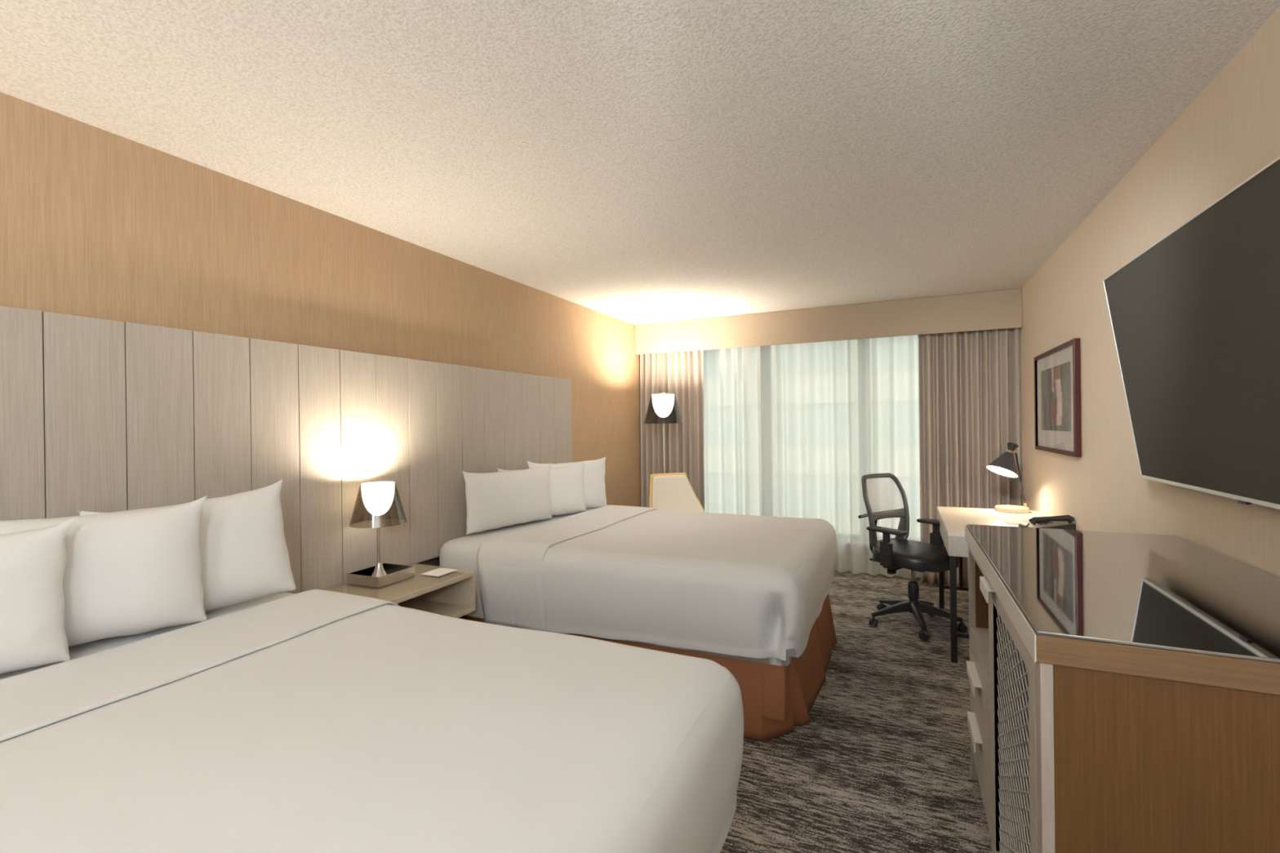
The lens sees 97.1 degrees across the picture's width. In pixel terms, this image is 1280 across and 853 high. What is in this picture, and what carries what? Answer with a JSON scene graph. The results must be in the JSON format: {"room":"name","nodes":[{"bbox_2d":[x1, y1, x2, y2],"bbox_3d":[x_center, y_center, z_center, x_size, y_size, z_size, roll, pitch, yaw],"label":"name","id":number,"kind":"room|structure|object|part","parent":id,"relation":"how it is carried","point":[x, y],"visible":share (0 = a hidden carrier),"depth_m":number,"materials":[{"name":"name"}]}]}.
{"room":"hotel room","nodes":[
{"label":"hotel room","id":0,"kind":"room"},
{"bbox_2d":[0,92,640,506],"bbox_3d":[-1.632,0.196,2.516,0.120,2.440,8.610,-1,0,25],"label":"wall","id":1,"kind":"structure","parent":0,"point":[95,222],"depth_m":2.41,"materials":[{"name":"brown wood"}]},
{"bbox_2d":[0,305,572,594],"bbox_3d":[-1.527,0.204,2.546,0.044,1.142,4.579,-1,0,25],"label":"headboard","id":2,"kind":"object","parent":1,"relation":"attached to","point":[97,415],"visible":0.66,"depth_m":2.38,"materials":[{"name":"laminate"}]},
{"bbox_2d":[324,564,475,617],"bbox_3d":[-1.178,0.850,2.722,0.430,0.210,0.635,-1,0,25],"label":"nightstand","id":3,"kind":"object","parent":2,"relation":"attached to","point":[452,594],"visible":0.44,"depth_m":2.85,"materials":[{"name":"laminate"}]},
{"bbox_2d":[346,563,414,587],"bbox_3d":[-1.256,0.722,2.752,0.200,0.048,0.224,-1,0,23],"label":"tray","id":4,"kind":"object","parent":3,"relation":"on","point":[396,572],"visible":0.88,"depth_m":2.70,"materials":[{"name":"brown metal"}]},
{"bbox_2d":[348,481,407,577],"bbox_3d":[-1.265,0.506,2.737,0.256,0.467,0.256,-1,0,25],"label":"table lamp","id":5,"kind":"object","parent":4,"relation":"on","point":[378,504],"visible":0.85,"depth_m":2.66,"materials":[{"name":"glass"}]},
{"bbox_3d":[-1.267,0.372,2.737,0.256,0.195,0.256,-1,0,25],"label":"lamp shade","id":6,"kind":"part","parent":5,"relation":"part of","materials":[{"name":"clear glass"}]},
{"bbox_2d":[363,482,393,484],"bbox_3d":[-1.267,0.355,2.737,0.149,0.152,0.149,-1,0,25],"label":"diffuser","id":7,"kind":"object","parent":5,"relation":"attached to","point":[364,483],"depth_m":2.78,"materials":[{"name":"white glass"}]},
{"bbox_3d":[-1.265,0.535,2.737,0.017,0.250,0.017,-1,0,25],"label":"stem","id":8,"kind":"part","parent":5,"relation":"part of","materials":[{"name":"silver metal"}]},
{"bbox_3d":[-1.176,0.944,2.723,0.430,0.022,0.635,-1,0,25],"label":"panel","id":9,"kind":"part","parent":3,"relation":"part of","materials":[{"name":"laminate"}]},
{"bbox_2d":[420,567,457,576],"bbox_3d":[-1.022,0.742,2.884,0.120,0.001,0.140,-1,0,25],"label":"card","id":10,"kind":"object","parent":3,"relation":"on","point":[439,571],"visible":1,"depth_m":2.88,"materials":[{"name":"white paper"}]},
{"bbox_3d":[-1.049,0.852,3.002,0.430,0.158,0.020,-1,0,25],"label":"panel","id":11,"kind":"part","parent":3,"relation":"part of","materials":[{"name":"laminate"}]},
{"bbox_2d":[418,557,439,566],"bbox_3d":[-1.532,1.051,2.554,0.011,0.548,4.579,-1,0,25],"label":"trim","id":12,"kind":"structure","parent":1,"relation":"attached to","point":[435,562],"depth_m":3.27,"materials":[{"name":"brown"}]},
{"bbox_2d":[0,0,1279,324],"bbox_3d":[-0.067,-1.093,1.788,3.560,0.100,8.610,-1,0,25],"label":"ceiling","id":13,"kind":"structure","parent":0,"point":[633,162],"depth_m":1.89,"materials":[{"name":"white paint"}]},
{"bbox_2d":[634,288,1022,355],"bbox_3d":[1.511,-0.914,5.223,3.356,0.306,0.197,-1,0,25],"label":"valance","id":14,"kind":"object","parent":13,"relation":"attached to","point":[995,309],"visible":1,"depth_m":4.99,"materials":[{"name":"fabric"}]},
{"bbox_2d":[640,350,704,509],"bbox_3d":[0.343,0.209,5.797,0.699,2.328,0.125,-1,0,25],"label":"curtain","id":15,"kind":"object","parent":14,"relation":"hanging from","point":[681,374],"visible":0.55,"depth_m":5.78,"materials":[{"name":"beige fabric"}]},
{"bbox_2d":[703,334,920,578],"bbox_3d":[1.532,0.195,5.420,2.661,2.328,0.106,-1,0,25],"label":"sheer curtain","id":16,"kind":"object","parent":14,"relation":"hanging from","point":[791,430],"visible":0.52,"depth_m":5.35,"materials":[{"name":"white fabric"}]},
{"bbox_2d":[918,328,1020,587],"bbox_3d":[2.724,0.181,4.702,0.722,2.328,0.134,-1,0,25],"label":"curtain","id":17,"kind":"object","parent":14,"relation":"hanging from","point":[968,380],"visible":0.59,"depth_m":4.70,"materials":[{"name":"beige fabric"}]},
{"bbox_2d":[721,570,992,852],"bbox_3d":[-0.035,1.437,1.793,3.560,0.080,8.610,-1,0,25],"label":"floor","id":18,"kind":"structure","parent":0,"point":[882,762],"depth_m":2.38,"materials":[{"name":"carpet"}]},
{"bbox_2d":[0,589,743,852],"bbox_3d":[-0.958,1.016,1.239,2.053,0.789,1.657,-1,0,25],"label":"bed","id":19,"kind":"object","parent":18,"relation":"on","point":[313,721],"visible":1,"depth_m":1.16,"materials":[{"name":"fabric"}]},
{"bbox_2d":[0,517,75,675],"bbox_3d":[-1.781,0.453,1.370,0.172,0.392,0.588,-1,0,45],"label":"pillow","id":20,"kind":"object","parent":19,"relation":"on","point":[33,562],"visible":1,"depth_m":1.49,"materials":[{"name":"white fabric"}]},
{"bbox_2d":[0,495,207,647],"bbox_3d":[-1.648,0.440,1.683,0.580,0.415,0.174,-1,0,-43],"label":"pillow","id":21,"kind":"object","parent":19,"relation":"on","point":[128,573],"visible":0.79,"depth_m":1.70,"materials":[{"name":"white fabric"}]},
{"bbox_3d":[-1.039,0.868,1.275,1.880,0.438,1.583,-1,0,25],"label":"mattress","id":22,"kind":"part","parent":19,"relation":"part of","materials":[{"name":"white fabric"}]},
{"bbox_2d":[76,479,296,612],"bbox_3d":[-1.558,0.445,1.984,0.186,0.476,0.592,-1,0,45],"label":"pillow","id":23,"kind":"object","parent":19,"relation":"on","point":[245,556],"visible":0.44,"depth_m":2.03,"materials":[{"name":"white fabric"}]},
{"bbox_2d":[439,505,837,741],"bbox_3d":[0.070,0.997,3.480,2.053,0.793,1.587,-1,0,25],"label":"bed","id":24,"kind":"object","parent":18,"relation":"on","point":[748,595],"visible":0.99,"depth_m":2.75,"materials":[{"name":"fabric"}]},
{"bbox_2d":[462,462,552,534],"bbox_3d":[-0.819,0.442,3.600,0.166,0.381,0.732,-1,0,35],"label":"pillow","id":25,"kind":"object","parent":24,"relation":"on","point":[496,500],"visible":1,"depth_m":3.49,"materials":[{"name":"white fabric"}]},
{"bbox_3d":[-0.011,0.850,3.516,1.880,0.436,1.513,-1,0,25],"label":"mattress","id":26,"kind":"part","parent":24,"relation":"part of","materials":[{"name":"white fabric"}]},
{"bbox_2d":[497,462,586,515],"bbox_3d":[-0.658,0.447,3.921,0.723,0.365,0.146,-1,0,-44],"label":"pillow","id":27,"kind":"object","parent":24,"relation":"on","point":[566,483],"visible":0.42,"depth_m":4.00,"materials":[{"name":"white fabric"}]},
{"bbox_2d":[526,457,606,509],"bbox_3d":[-0.515,0.431,4.157,0.699,0.393,0.127,-1,0,-41],"label":"pillow","id":28,"kind":"object","parent":24,"relation":"on","point":[594,487],"visible":0.47,"depth_m":4.25,"materials":[{"name":"white fabric"}]},
{"bbox_2d":[496,509,837,666],"bbox_3d":[0.252,0.825,3.395,1.648,0.432,1.581,-1,0,25],"label":"blanket","id":29,"kind":"object","parent":24,"relation":"on","point":[745,589],"depth_m":2.75,"materials":[{"name":"white fabric"}]},
{"bbox_2d":[644,392,683,473],"bbox_3d":[0.225,0.541,5.248,0.364,1.694,0.364,-1,0,25],"label":"floor lamp","id":30,"kind":"object","parent":18,"relation":"on","point":[663,408],"visible":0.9,"depth_m":5.13,"materials":[{"name":"silver metal"}]},
{"bbox_3d":[0.216,-0.166,5.247,0.364,0.277,0.364,-1,0,25],"label":"lamp shade","id":31,"kind":"part","parent":30,"relation":"part of","materials":[{"name":"clear glass"}]},
{"bbox_2d":[648,472,705,511],"bbox_3d":[0.374,0.907,4.882,0.594,0.966,0.631,-1,0,-23],"label":"lounge chair","id":32,"kind":"object","parent":18,"relation":"on","point":[672,491],"visible":0.34,"depth_m":5.09,"materials":[{"name":"beige fabric"}]},
{"bbox_2d":[857,472,967,640],"bbox_3d":[1.869,0.858,3.933,0.646,1.021,0.624,-1,0,-30],"label":"office chair","id":33,"kind":"object","parent":18,"relation":"on","point":[898,553],"visible":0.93,"depth_m":3.88,"materials":[{"name":"black plastic"}]},
{"bbox_3d":[1.756,0.497,4.118,0.411,0.244,0.120,-1,0,-30],"label":"panel","id":34,"kind":"part","parent":33,"relation":"part of","materials":[{"name":"grey fabric"}]},
{"bbox_3d":[1.759,0.600,4.114,0.453,0.503,0.169,-1,0,-30],"label":"frame","id":35,"kind":"part","parent":33,"relation":"part of","materials":[{"name":"grey plastic"}]},
{"bbox_3d":[1.712,0.826,3.810,0.195,0.240,0.080,-1,0,-30],"label":"armrest","id":36,"kind":"part","parent":33,"relation":"part of","materials":[{"name":"grey plastic"}]},
{"bbox_3d":[1.728,1.256,3.894,0.265,0.091,0.052,-1,0,-4],"label":"leg","id":37,"kind":"part","parent":33,"relation":"part of","materials":[{"name":"grey plastic"}]},
{"bbox_3d":[1.828,1.255,4.057,0.052,0.091,0.265,-1,0,-22],"label":"leg","id":38,"kind":"part","parent":33,"relation":"part of","materials":[{"name":"grey plastic"}]},
{"bbox_3d":[1.757,0.979,3.866,0.165,0.039,0.038,-1,0,-30],"label":"lever","id":39,"kind":"part","parent":33,"relation":"part of","materials":[{"name":"grey plastic"}]},
{"bbox_3d":[1.893,0.878,3.893,0.500,0.114,0.500,-1,0,-30],"label":"seat","id":40,"kind":"part","parent":33,"relation":"part of","materials":[{"name":"black"}]},
{"bbox_3d":[1.852,1.255,3.749,0.052,0.091,0.265,-1,0,14],"label":"leg","id":41,"kind":"part","parent":33,"relation":"part of","materials":[{"name":"grey plastic"}]},
{"bbox_3d":[2.014,1.253,4.012,0.265,0.091,0.052,-1,0,-40],"label":"leg","id":42,"kind":"part","parent":33,"relation":"part of","materials":[{"name":"grey plastic"}]},
{"bbox_3d":[2.052,0.822,4.010,0.195,0.240,0.080,-1,0,-30],"label":"armrest","id":43,"kind":"part","parent":33,"relation":"part of","materials":[{"name":"grey plastic"}]},
{"bbox_3d":[2.028,1.253,3.821,0.265,0.091,0.052,-1,0,32],"label":"leg","id":44,"kind":"part","parent":33,"relation":"part of","materials":[{"name":"grey plastic"}]},
{"bbox_2d":[937,506,1045,663],"bbox_3d":[2.307,0.984,3.647,0.631,0.760,1.090,-1,0,25],"label":"desk","id":45,"kind":"object","parent":18,"relation":"on","point":[953,520],"visible":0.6,"depth_m":3.57,"materials":[{"name":"laminate"}]},
{"bbox_3d":[2.262,1.054,4.244,0.033,0.619,0.033,-1,0,25],"label":"leg","id":46,"kind":"part","parent":45,"relation":"part of","materials":[{"name":"black metal"}]},
{"bbox_3d":[1.825,1.061,3.291,0.033,0.619,0.033,-1,0,25],"label":"leg","id":47,"kind":"part","parent":45,"relation":"part of","materials":[{"name":"black metal"}]},
{"bbox_2d":[986,442,1029,513],"bbox_3d":[2.592,0.356,3.986,0.268,0.488,0.206,-1,0,-12],"label":"desk lamp","id":48,"kind":"object","parent":45,"relation":"on","point":[1004,464],"visible":1,"depth_m":3.97,"materials":[{"name":"black metal"}]},
{"bbox_3d":[2.547,0.270,3.979,0.186,0.185,0.192,-1,0,25],"label":"lamp shade","id":49,"kind":"part","parent":48,"relation":"part of","materials":[{"name":"grey plastic"}]},
{"bbox_3d":[2.682,0.377,3.982,0.066,0.384,0.010,-1,0,14],"label":"stem","id":50,"kind":"part","parent":48,"relation":"part of","materials":[{"name":"black metal"}]},
{"bbox_2d":[1003,520,1023,524],"bbox_3d":[2.348,0.601,3.543,0.100,0.004,0.150,-1,0,25],"label":"notepad","id":51,"kind":"object","parent":45,"relation":"on","point":[1007,522],"visible":0.76,"depth_m":3.55,"materials":[{"name":"white paper"}]},
{"bbox_2d":[1018,515,1075,529],"bbox_3d":[2.334,0.551,3.256,0.243,0.106,0.190,-1,0,13],"label":"telephone","id":52,"kind":"object","parent":45,"relation":"on","point":[1063,522],"visible":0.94,"depth_m":3.19,"materials":[{"name":"grey plastic"}]},
{"bbox_2d":[964,524,1279,852],"bbox_3d":[1.312,0.883,1.531,0.655,0.995,1.263,-1,0,25],"label":"dresser","id":53,"kind":"object","parent":18,"relation":"on","point":[1125,687],"visible":1,"depth_m":1.07,"materials":[{"name":"brown wood"}]},
{"bbox_3d":[1.180,0.890,1.996,0.026,0.038,0.220,-1,0,25],"label":"handle","id":54,"kind":"part","parent":53,"relation":"part of","materials":[{"name":"white"}]},
{"bbox_3d":[1.182,1.078,1.997,0.026,0.038,0.220,-1,0,25],"label":"handle","id":55,"kind":"part","parent":53,"relation":"part of","materials":[{"name":"white wood"}]},
{"bbox_3d":[1.184,0.466,1.962,0.018,0.040,0.528,-1,0,25],"label":"rail","id":56,"kind":"part","parent":53,"relation":"part of","materials":[{"name":"grey wood"}]},
{"bbox_2d":[970,626,989,685],"bbox_3d":[1.460,0.789,1.838,0.616,0.022,0.528,-1,0,25],"label":"drawer","id":57,"kind":"object","parent":53,"relation":"attached to","point":[979,634],"depth_m":2.02,"materials":[{"name":"grey wood"}]},
{"bbox_3d":[1.189,0.836,1.963,0.018,0.061,0.528,-1,0,25],"label":"rail","id":58,"kind":"part","parent":53,"relation":"part of","materials":[{"name":"grey wood"}]},
{"bbox_3d":[1.186,0.962,1.961,0.020,0.182,0.528,-1,0,25],"label":"drawer","id":59,"kind":"part","parent":53,"relation":"part of","materials":[{"name":"grey wood"}]},
{"bbox_3d":[1.189,1.158,1.961,0.020,0.197,0.528,-1,0,25],"label":"drawer","id":60,"kind":"part","parent":53,"relation":"part of","materials":[{"name":"grey wood"}]},
{"bbox_3d":[1.590,0.908,2.082,0.610,0.935,0.022,-1,0,25],"label":"panel","id":61,"kind":"part","parent":53,"relation":"part of","materials":[{"name":"brown wood"}]},
{"bbox_3d":[1.014,0.475,1.645,0.026,0.038,0.155,-1,0,25],"label":"handle","id":62,"kind":"part","parent":53,"relation":"part of","materials":[{"name":"white wood"}]},
{"bbox_3d":[0.938,0.868,1.422,0.020,0.825,0.649,-1,0,25],"label":"door","id":63,"kind":"part","parent":53,"relation":"part of","materials":[{"name":"grey wood"}]},
{"bbox_2d":[995,610,1030,852],"bbox_3d":[0.932,0.871,1.408,0.004,0.724,0.496,-1,0,25],"label":"grille","id":64,"kind":"object","parent":53,"relation":"attached to","point":[1012,668],"depth_m":1.44,"materials":[{"name":"grey metal"}]},
{"bbox_3d":[1.312,0.389,1.525,0.631,0.006,1.255,-1,0,25],"label":"glass","id":65,"kind":"part","parent":53,"relation":"part of","materials":[{"name":"grey"}]},
{"bbox_3d":[1.077,0.917,0.963,0.610,0.935,0.022,-1,0,25],"label":"panel","id":66,"kind":"part","parent":53,"relation":"part of","materials":[{"name":"brown wood"}]},
{"bbox_2d":[1017,5,1279,577],"bbox_3d":[1.530,0.159,1.065,0.120,2.440,8.610,-1,0,25],"label":"wall","id":67,"kind":"structure","parent":0,"point":[1230,131],"depth_m":2.33,"materials":[{"name":"paint"}]},
{"bbox_2d":[1034,337,1081,457],"bbox_3d":[2.550,-0.158,3.477,0.029,0.638,0.990,-1,0,25],"label":"framed picture","id":68,"kind":"object","parent":67,"relation":"attached to","point":[1057,371],"visible":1,"depth_m":3.37,"materials":[{"name":"red wood"}]},
{"bbox_2d":[1040,360,1071,431],"bbox_3d":[2.543,-0.170,3.467,0.001,0.393,0.715,-1,0,25],"label":"print","id":69,"kind":"object","parent":68,"relation":"attached to","point":[1055,384],"depth_m":3.42},
{"bbox_2d":[1102,155,1279,509],"bbox_3d":[1.568,-0.177,1.510,0.174,0.766,1.345,-1,0,25],"label":"television","id":70,"kind":"object","parent":67,"relation":"attached to","point":[1194,316],"visible":1,"depth_m":1.52,"materials":[{"name":"grey"}]}
]}

